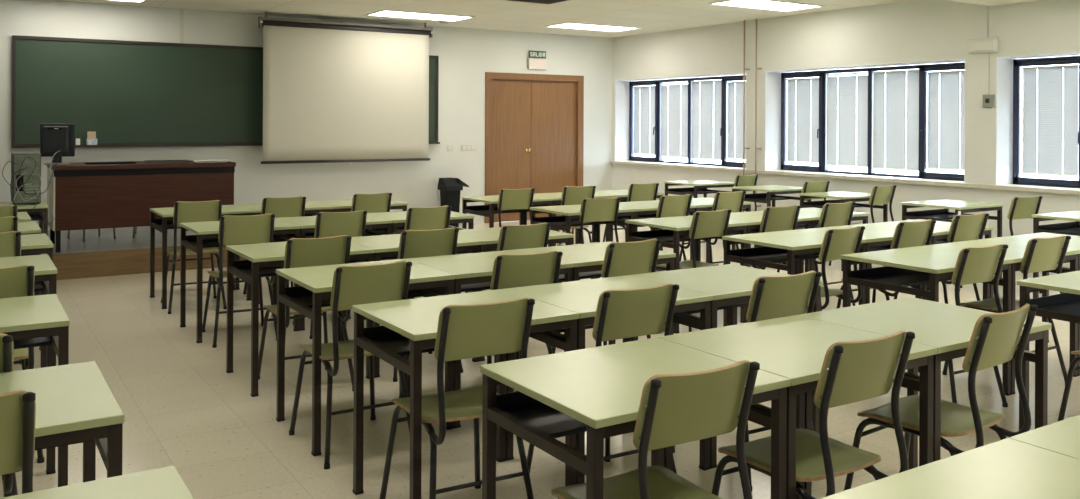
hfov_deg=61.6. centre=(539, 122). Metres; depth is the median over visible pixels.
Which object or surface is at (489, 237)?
school desk
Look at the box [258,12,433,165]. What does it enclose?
projection screen
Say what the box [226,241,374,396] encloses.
school desk
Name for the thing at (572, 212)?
school desk
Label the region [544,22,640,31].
recessed light
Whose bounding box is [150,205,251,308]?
school desk
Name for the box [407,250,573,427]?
school desk
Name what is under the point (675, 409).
chair
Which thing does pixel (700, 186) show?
school desk
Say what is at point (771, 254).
shelf
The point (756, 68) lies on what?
vertical pipe
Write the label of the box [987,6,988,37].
cable
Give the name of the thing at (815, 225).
shelf
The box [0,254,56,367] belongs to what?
school desk
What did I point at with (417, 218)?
chair
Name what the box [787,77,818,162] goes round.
blind
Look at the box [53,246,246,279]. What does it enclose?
trim
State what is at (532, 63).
emergency light
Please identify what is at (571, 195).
chair
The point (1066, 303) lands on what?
shelf
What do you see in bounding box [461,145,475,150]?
light switch
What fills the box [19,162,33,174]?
fan grille
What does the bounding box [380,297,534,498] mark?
chair
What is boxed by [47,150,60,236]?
power cable
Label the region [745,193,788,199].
shelf
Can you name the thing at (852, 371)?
chair
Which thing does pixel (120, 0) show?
diffuser
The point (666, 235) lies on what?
shelf
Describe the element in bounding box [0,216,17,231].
chair
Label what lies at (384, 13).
recessed light
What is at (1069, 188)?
windowsill
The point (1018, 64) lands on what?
window
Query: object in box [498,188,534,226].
chair
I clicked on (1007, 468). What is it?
school desk
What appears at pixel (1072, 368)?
chair
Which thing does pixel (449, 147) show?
light switch
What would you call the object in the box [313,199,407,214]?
school desk
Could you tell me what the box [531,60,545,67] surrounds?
diffuser
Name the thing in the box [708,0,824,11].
recessed light
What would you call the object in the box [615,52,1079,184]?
trim
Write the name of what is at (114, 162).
keyboard
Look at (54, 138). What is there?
computer monitor
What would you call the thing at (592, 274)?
shelf
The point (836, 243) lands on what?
chair
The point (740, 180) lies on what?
chair
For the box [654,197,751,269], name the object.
school desk
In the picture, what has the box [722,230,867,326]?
school desk
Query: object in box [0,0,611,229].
wall
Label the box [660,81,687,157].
blind
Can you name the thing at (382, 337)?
shelf
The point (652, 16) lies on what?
ceiling
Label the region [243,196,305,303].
chair
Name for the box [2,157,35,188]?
cable
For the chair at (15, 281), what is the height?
0.867 m
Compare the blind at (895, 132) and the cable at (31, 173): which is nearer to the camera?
the cable at (31, 173)
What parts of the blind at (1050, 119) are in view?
cord, rail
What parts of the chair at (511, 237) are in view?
backrest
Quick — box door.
[485,72,583,222]
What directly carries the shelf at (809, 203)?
attached to the school desk at (843, 196)
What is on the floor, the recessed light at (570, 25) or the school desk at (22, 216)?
the school desk at (22, 216)
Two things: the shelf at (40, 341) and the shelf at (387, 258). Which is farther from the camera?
the shelf at (387, 258)
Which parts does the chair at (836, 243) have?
seat, backrest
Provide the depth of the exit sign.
13.78 m
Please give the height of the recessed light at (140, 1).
0.012 m
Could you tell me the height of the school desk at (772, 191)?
0.750 m
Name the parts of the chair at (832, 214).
leg, backrest, leg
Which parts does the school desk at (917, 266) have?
leg, apron rail, rail, leg, leg, apron rail, rail, leg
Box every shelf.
[13,336,51,348]
[28,212,40,220]
[34,281,44,291]
[35,440,93,449]
[155,219,180,228]
[186,235,282,247]
[234,260,283,276]
[284,232,371,237]
[285,286,420,307]
[356,257,397,261]
[364,326,434,355]
[373,227,404,233]
[434,282,490,291]
[458,249,496,253]
[467,205,529,213]
[496,391,586,437]
[532,204,560,206]
[535,216,609,225]
[552,324,593,332]
[558,270,601,280]
[617,214,656,220]
[632,229,714,242]
[668,187,716,193]
[683,302,748,313]
[726,229,760,234]
[730,246,818,262]
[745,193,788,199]
[796,224,818,229]
[804,199,861,206]
[851,266,951,286]
[870,246,889,251]
[907,209,954,218]
[936,240,947,243]
[1030,293,1079,314]
[1039,221,1079,232]
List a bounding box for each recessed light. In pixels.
[111,0,145,2]
[366,10,474,21]
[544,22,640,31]
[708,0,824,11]
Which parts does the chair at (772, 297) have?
leg, backrest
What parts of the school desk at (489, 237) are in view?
leg, apron rail, leg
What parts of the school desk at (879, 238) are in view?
leg, leg, apron rail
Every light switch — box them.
[447,145,452,150]
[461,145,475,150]
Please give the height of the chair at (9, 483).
0.867 m
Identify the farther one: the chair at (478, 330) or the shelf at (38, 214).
the shelf at (38, 214)
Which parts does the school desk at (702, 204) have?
leg, apron rail, leg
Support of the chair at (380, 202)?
on the floor
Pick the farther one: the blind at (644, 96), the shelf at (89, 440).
the blind at (644, 96)
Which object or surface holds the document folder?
on the desk at (81, 196)
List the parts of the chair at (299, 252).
leg, seat, backrest, leg, leg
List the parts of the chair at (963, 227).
leg, backrest, leg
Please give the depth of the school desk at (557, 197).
9.22 m
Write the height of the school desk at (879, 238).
0.750 m
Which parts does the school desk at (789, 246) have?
leg, apron rail, rail, leg, leg, apron rail, leg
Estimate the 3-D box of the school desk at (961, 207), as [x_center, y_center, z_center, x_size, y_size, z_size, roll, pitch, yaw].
[3.871,1.132,8.512,0.698,0.750,0.600,0,0,-32]
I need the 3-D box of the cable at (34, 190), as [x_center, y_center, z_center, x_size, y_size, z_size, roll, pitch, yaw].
[-4.436,0.732,8.109,0.153,0.294,0.776,0,0,-24]
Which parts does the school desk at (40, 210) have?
apron rail, leg, leg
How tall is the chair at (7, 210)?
0.867 m
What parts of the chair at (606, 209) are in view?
seat, backrest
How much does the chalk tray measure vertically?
0.028 m
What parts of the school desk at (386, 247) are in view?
leg, leg, apron rail, leg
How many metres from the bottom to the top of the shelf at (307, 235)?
0.064 m
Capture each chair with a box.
[0,205,16,216]
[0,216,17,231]
[0,231,24,369]
[0,264,43,462]
[0,333,17,496]
[0,390,35,493]
[68,228,115,241]
[133,227,167,237]
[161,200,226,313]
[202,213,276,347]
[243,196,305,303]
[258,235,353,390]
[289,260,411,468]
[293,210,366,338]
[351,192,391,212]
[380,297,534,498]
[393,227,462,381]
[404,205,451,229]
[465,222,550,362]
[487,250,562,391]
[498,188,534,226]
[523,283,678,478]
[551,359,759,498]
[552,238,661,353]
[556,185,595,243]
[557,197,620,279]
[603,183,658,241]
[656,194,692,270]
[656,209,731,331]
[673,270,821,491]
[680,191,745,264]
[705,174,757,242]
[712,330,914,498]
[717,205,800,310]
[777,201,855,310]
[801,181,829,199]
[819,225,864,309]
[829,185,896,267]
[836,219,935,308]
[844,303,1037,490]
[894,213,988,305]
[942,235,1070,383]
[948,243,1007,406]
[960,196,1041,293]
[1057,350,1079,421]
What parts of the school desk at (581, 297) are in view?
leg, rail, leg, leg, apron rail, rail, leg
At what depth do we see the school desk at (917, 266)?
5.01 m
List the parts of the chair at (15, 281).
backrest, seat, leg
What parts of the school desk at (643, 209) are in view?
leg, leg, apron rail, leg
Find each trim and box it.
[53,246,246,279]
[609,161,1079,194]
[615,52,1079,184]
[949,0,1038,5]
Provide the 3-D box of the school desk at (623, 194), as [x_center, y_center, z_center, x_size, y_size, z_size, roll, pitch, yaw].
[0.858,1.118,9.652,0.698,0.750,0.600,0,0,-32]
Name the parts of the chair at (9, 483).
leg, backrest, leg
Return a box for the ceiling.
[58,0,908,37]
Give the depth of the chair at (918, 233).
5.87 m
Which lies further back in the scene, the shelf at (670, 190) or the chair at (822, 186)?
the shelf at (670, 190)
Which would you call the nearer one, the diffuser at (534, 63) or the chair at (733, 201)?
the chair at (733, 201)
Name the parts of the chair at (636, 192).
backrest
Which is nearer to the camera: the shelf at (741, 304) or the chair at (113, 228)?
the shelf at (741, 304)
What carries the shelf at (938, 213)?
attached to the school desk at (961, 207)
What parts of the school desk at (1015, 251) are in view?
leg, leg, leg, apron rail, rail, leg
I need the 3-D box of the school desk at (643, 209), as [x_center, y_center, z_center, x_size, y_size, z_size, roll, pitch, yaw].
[0.952,1.119,8.219,0.698,0.750,0.600,0,0,-32]
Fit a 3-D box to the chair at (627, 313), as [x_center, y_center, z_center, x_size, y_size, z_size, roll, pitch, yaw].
[0.254,1.056,3.660,0.437,0.867,0.544,0,0,-30]
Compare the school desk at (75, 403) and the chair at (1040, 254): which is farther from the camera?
the chair at (1040, 254)
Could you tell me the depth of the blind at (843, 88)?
11.07 m
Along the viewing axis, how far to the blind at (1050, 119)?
9.01 m
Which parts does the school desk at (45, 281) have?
apron rail, leg, rail, leg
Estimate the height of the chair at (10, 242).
0.867 m
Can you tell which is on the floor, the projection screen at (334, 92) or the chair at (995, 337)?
the chair at (995, 337)
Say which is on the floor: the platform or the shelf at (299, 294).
the platform
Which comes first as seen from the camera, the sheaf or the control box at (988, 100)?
the control box at (988, 100)
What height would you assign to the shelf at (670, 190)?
0.064 m
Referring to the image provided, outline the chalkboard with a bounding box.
[11,35,439,147]
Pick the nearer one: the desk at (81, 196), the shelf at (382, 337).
the shelf at (382, 337)
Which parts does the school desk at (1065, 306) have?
leg, apron rail, rail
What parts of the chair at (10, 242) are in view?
backrest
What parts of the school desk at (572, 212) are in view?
leg, rail, leg, leg, apron rail, rail, leg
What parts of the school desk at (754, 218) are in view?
leg, leg, apron rail, leg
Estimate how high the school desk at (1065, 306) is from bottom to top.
0.750 m
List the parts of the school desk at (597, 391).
leg, rail, leg, leg, apron rail, rail, leg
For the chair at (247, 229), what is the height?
0.867 m
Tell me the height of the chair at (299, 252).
0.867 m
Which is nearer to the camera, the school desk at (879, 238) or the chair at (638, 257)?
the chair at (638, 257)
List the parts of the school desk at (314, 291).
leg, rail, leg, apron rail, leg, rail, leg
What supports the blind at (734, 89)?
attached to the window at (724, 79)
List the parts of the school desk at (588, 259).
leg, apron rail, leg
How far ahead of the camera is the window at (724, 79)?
13.51 m
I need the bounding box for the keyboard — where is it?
[85,161,135,164]
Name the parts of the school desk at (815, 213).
leg, apron rail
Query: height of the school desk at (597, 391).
0.750 m
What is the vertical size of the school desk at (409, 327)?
0.750 m
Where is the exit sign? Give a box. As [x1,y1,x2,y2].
[527,50,546,69]
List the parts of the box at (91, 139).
lid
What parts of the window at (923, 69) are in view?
sash, handle, sash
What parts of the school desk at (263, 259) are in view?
leg, rail, leg, apron rail, leg, leg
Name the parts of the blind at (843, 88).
rail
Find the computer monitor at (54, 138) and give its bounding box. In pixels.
[40,124,74,164]
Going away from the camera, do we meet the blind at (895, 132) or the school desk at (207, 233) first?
the school desk at (207, 233)
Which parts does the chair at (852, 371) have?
leg, leg, seat, backrest, leg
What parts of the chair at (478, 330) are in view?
leg, leg, seat, leg, backrest, leg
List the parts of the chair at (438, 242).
leg, backrest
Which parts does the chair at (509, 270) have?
leg, leg, backrest, leg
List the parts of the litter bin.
lid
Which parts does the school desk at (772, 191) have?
leg, rail, leg, leg, apron rail, rail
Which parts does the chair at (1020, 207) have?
backrest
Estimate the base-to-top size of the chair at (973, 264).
0.867 m
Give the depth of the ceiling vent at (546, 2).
10.16 m
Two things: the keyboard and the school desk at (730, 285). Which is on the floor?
the school desk at (730, 285)
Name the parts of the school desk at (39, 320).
apron rail, leg, rail, leg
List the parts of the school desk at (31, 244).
apron rail, leg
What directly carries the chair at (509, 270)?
on the floor
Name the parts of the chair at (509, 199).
backrest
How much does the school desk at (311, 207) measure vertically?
0.750 m
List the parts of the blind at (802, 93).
rail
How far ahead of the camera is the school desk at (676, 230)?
6.77 m
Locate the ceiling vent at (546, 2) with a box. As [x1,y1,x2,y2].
[501,0,571,4]
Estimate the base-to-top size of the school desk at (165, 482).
0.750 m
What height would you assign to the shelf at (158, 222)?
0.064 m
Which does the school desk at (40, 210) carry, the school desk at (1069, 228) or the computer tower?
the computer tower
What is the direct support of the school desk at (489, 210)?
on the floor
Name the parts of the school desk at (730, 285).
rail, leg, leg, apron rail, leg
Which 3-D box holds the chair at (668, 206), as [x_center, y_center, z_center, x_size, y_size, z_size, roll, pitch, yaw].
[1.044,1.060,8.069,0.437,0.867,0.544,0,0,-34]
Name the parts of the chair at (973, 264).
leg, backrest, leg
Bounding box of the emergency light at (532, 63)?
[527,58,546,69]
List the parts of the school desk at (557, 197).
leg, leg, leg, apron rail, leg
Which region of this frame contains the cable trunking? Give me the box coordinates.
[180,9,183,42]
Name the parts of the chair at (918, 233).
leg, leg, leg, backrest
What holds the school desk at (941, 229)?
on the floor
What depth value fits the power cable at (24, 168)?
7.69 m
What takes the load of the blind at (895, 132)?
attached to the window at (923, 69)
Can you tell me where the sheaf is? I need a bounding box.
[198,159,227,160]
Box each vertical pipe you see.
[743,20,749,211]
[755,19,761,206]
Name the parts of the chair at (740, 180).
backrest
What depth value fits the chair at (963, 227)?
6.31 m
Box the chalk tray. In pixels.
[12,142,439,147]
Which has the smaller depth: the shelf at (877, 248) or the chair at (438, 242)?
the chair at (438, 242)
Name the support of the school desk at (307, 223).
on the floor
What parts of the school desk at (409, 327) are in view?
leg, rail, leg, apron rail, leg, rail, leg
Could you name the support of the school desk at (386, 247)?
on the floor
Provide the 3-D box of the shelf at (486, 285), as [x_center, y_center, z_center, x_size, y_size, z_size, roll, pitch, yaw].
[-0.351,0.859,4.950,0.628,0.064,0.255,0,0,-32]
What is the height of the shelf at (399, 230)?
0.064 m
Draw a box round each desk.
[0,200,47,235]
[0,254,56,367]
[0,294,69,486]
[0,361,124,481]
[0,466,193,498]
[17,212,30,221]
[18,221,40,295]
[21,233,53,349]
[47,160,235,252]
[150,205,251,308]
[180,218,300,342]
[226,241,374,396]
[235,201,333,289]
[276,259,454,455]
[278,214,391,330]
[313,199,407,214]
[340,234,480,377]
[352,289,578,498]
[367,211,474,234]
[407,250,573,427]
[456,227,573,360]
[462,195,553,246]
[480,337,790,498]
[504,275,712,483]
[517,242,675,358]
[524,192,610,245]
[530,204,634,278]
[579,189,663,250]
[596,200,695,278]
[625,215,747,333]
[628,264,822,468]
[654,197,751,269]
[658,315,936,498]
[664,180,734,197]
[697,211,811,321]
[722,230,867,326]
[731,185,810,249]
[759,207,869,271]
[798,224,933,303]
[799,191,887,270]
[800,297,1051,495]
[820,438,1079,498]
[841,246,1013,395]
[865,219,992,244]
[901,199,1003,290]
[919,239,1079,394]
[987,232,1079,375]
[1009,415,1079,459]
[1017,271,1079,429]
[1032,211,1079,297]
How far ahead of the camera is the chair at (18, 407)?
2.10 m
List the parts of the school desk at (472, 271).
leg, rail, leg, apron rail, leg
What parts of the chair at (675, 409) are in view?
seat, backrest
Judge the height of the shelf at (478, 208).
0.064 m
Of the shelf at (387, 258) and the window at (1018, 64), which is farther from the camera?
the window at (1018, 64)
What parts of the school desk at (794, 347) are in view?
leg, rail, leg, leg, apron rail, rail, leg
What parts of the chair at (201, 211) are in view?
leg, leg, seat, backrest, leg, leg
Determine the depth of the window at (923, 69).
10.79 m
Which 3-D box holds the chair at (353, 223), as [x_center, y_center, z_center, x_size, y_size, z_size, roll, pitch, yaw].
[-1.496,1.048,6.510,0.437,0.867,0.544,0,0,-28]
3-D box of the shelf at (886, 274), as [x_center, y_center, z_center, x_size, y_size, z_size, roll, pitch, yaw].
[2.077,0.871,5.168,0.628,0.064,0.255,0,0,-32]
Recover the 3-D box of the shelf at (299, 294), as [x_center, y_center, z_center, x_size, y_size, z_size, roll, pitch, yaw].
[-0.941,0.857,4.574,0.628,0.064,0.255,0,0,-32]
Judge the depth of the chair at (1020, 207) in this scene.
7.89 m
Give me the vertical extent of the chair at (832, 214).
0.867 m
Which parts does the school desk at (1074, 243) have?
leg, leg, leg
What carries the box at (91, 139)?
on the chalkboard
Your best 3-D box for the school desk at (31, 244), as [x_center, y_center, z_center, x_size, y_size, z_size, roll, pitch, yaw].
[-3.363,1.098,5.473,0.698,0.750,0.600,0,0,-32]
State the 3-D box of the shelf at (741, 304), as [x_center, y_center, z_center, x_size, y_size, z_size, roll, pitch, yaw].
[0.802,0.865,4.451,0.628,0.064,0.255,0,0,-32]
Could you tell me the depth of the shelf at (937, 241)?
6.80 m
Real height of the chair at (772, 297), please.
0.867 m
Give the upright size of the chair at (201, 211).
0.867 m
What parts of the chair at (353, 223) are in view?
backrest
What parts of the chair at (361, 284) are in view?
leg, leg, seat, backrest, leg, leg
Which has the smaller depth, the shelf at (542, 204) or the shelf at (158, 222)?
the shelf at (158, 222)
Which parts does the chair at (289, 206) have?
backrest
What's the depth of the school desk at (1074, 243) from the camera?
5.88 m
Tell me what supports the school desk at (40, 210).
on the floor
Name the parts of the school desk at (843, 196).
leg, rail, leg, apron rail, rail, leg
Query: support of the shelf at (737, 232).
attached to the school desk at (754, 218)
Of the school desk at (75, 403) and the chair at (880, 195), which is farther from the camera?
the chair at (880, 195)
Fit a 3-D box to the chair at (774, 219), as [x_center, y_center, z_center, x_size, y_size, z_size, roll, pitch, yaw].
[1.708,1.063,7.070,0.437,0.867,0.544,0,0,-31]
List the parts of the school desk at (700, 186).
leg, rail, leg, apron rail, rail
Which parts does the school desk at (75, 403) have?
apron rail, leg, rail, leg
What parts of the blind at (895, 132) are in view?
rail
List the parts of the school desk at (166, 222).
leg, rail, leg, apron rail, leg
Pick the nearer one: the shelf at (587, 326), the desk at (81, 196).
the shelf at (587, 326)
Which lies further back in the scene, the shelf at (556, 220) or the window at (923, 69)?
the window at (923, 69)
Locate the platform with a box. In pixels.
[48,226,196,253]
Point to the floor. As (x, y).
(178, 400)
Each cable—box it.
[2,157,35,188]
[10,168,25,211]
[16,173,40,200]
[20,149,61,194]
[32,190,53,223]
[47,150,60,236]
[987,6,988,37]
[988,52,989,94]
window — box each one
[629,75,745,166]
[781,62,964,180]
[1013,55,1079,187]
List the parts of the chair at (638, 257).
backrest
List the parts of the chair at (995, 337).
leg, leg, leg, seat, backrest, leg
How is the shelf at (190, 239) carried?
attached to the school desk at (207, 233)
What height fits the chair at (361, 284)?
0.867 m
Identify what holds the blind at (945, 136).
attached to the window at (923, 69)
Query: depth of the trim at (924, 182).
10.30 m
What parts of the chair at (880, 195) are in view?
backrest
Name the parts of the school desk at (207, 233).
leg, rail, leg, apron rail, leg, rail, leg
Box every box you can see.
[86,132,96,144]
[983,95,994,106]
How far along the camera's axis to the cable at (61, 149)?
8.09 m
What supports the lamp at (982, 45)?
attached to the wall at (911, 30)
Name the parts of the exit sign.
sign plate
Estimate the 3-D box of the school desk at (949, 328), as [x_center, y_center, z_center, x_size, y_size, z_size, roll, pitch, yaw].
[1.451,1.121,3.439,0.698,0.750,0.600,0,0,-32]
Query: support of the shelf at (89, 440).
attached to the school desk at (75, 403)
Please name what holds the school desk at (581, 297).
on the floor
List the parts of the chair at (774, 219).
backrest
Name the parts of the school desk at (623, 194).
leg, apron rail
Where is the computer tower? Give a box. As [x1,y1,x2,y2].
[11,152,40,204]
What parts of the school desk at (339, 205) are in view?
apron rail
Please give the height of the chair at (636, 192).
0.867 m
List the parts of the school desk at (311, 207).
leg, apron rail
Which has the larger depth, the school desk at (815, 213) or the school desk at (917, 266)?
the school desk at (815, 213)
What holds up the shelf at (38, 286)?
attached to the school desk at (45, 281)
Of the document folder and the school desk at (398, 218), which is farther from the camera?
the document folder
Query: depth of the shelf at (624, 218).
8.43 m
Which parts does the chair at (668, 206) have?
backrest, leg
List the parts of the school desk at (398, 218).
leg, apron rail, leg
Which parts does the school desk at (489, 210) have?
leg, rail, leg, leg, apron rail, leg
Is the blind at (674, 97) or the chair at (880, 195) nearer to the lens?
the chair at (880, 195)
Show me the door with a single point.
(534, 123)
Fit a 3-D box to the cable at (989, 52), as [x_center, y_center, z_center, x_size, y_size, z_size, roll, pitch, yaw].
[4.577,-0.499,9.230,0.010,0.430,0.012,0,0,-32]
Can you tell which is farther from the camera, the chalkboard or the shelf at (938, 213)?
the chalkboard
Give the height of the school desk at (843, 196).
0.750 m
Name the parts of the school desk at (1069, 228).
leg, apron rail, rail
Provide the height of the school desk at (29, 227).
0.750 m
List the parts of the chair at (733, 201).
leg, leg, backrest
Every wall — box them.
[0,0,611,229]
[612,0,1079,276]
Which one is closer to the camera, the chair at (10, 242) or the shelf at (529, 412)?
the shelf at (529, 412)
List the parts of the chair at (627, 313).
leg, leg, backrest, leg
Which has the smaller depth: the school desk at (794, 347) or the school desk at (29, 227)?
the school desk at (794, 347)
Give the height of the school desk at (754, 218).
0.750 m
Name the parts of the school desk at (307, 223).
leg, apron rail, rail, leg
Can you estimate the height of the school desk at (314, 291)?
0.750 m
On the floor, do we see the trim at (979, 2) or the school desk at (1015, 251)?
the school desk at (1015, 251)
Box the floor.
[0,220,1079,498]
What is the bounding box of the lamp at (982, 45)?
[967,37,997,53]
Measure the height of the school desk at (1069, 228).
0.750 m
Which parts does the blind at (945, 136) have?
rail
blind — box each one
[633,85,654,154]
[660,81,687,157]
[691,80,720,160]
[727,81,745,159]
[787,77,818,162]
[826,72,867,167]
[873,69,918,170]
[927,70,964,170]
[1022,64,1078,176]
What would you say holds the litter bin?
on the floor
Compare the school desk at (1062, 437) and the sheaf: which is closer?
the school desk at (1062, 437)
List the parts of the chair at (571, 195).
backrest, seat, leg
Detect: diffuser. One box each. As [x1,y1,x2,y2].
[120,0,142,1]
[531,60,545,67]
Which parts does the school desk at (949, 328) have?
leg, rail, leg, leg, apron rail, rail, leg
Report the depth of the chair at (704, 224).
6.50 m
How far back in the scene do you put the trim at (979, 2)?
8.90 m
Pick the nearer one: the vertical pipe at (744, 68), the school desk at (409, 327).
the school desk at (409, 327)
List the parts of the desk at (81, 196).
panel, leg, leg, modesty panel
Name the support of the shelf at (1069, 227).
attached to the school desk at (1069, 228)
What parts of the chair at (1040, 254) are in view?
leg, seat, backrest, leg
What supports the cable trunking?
attached to the wall at (465, 55)
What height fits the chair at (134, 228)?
0.722 m
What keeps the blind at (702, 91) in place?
attached to the window at (724, 79)
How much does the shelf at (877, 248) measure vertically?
0.064 m
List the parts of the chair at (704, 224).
seat, backrest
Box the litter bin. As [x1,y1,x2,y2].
[438,177,468,226]
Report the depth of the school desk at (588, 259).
5.14 m
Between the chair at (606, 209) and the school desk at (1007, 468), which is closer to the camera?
the school desk at (1007, 468)
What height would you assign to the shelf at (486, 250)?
0.064 m
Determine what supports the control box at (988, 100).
attached to the wall at (911, 30)
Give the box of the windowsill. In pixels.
[625,161,1079,189]
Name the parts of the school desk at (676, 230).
leg, rail, leg, leg, apron rail, leg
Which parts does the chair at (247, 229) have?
leg, leg, seat, backrest, leg, leg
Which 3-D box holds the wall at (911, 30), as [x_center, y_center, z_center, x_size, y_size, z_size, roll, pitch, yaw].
[5.221,0.143,8.716,0.530,2.980,14.300,0,0,-32]
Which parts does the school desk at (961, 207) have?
leg, rail, rail, apron rail, leg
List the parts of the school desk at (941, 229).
leg, apron rail, leg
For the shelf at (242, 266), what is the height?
0.064 m
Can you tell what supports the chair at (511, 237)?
on the floor
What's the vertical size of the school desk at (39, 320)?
0.750 m
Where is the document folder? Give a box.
[144,160,190,162]
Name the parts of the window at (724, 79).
sash, sash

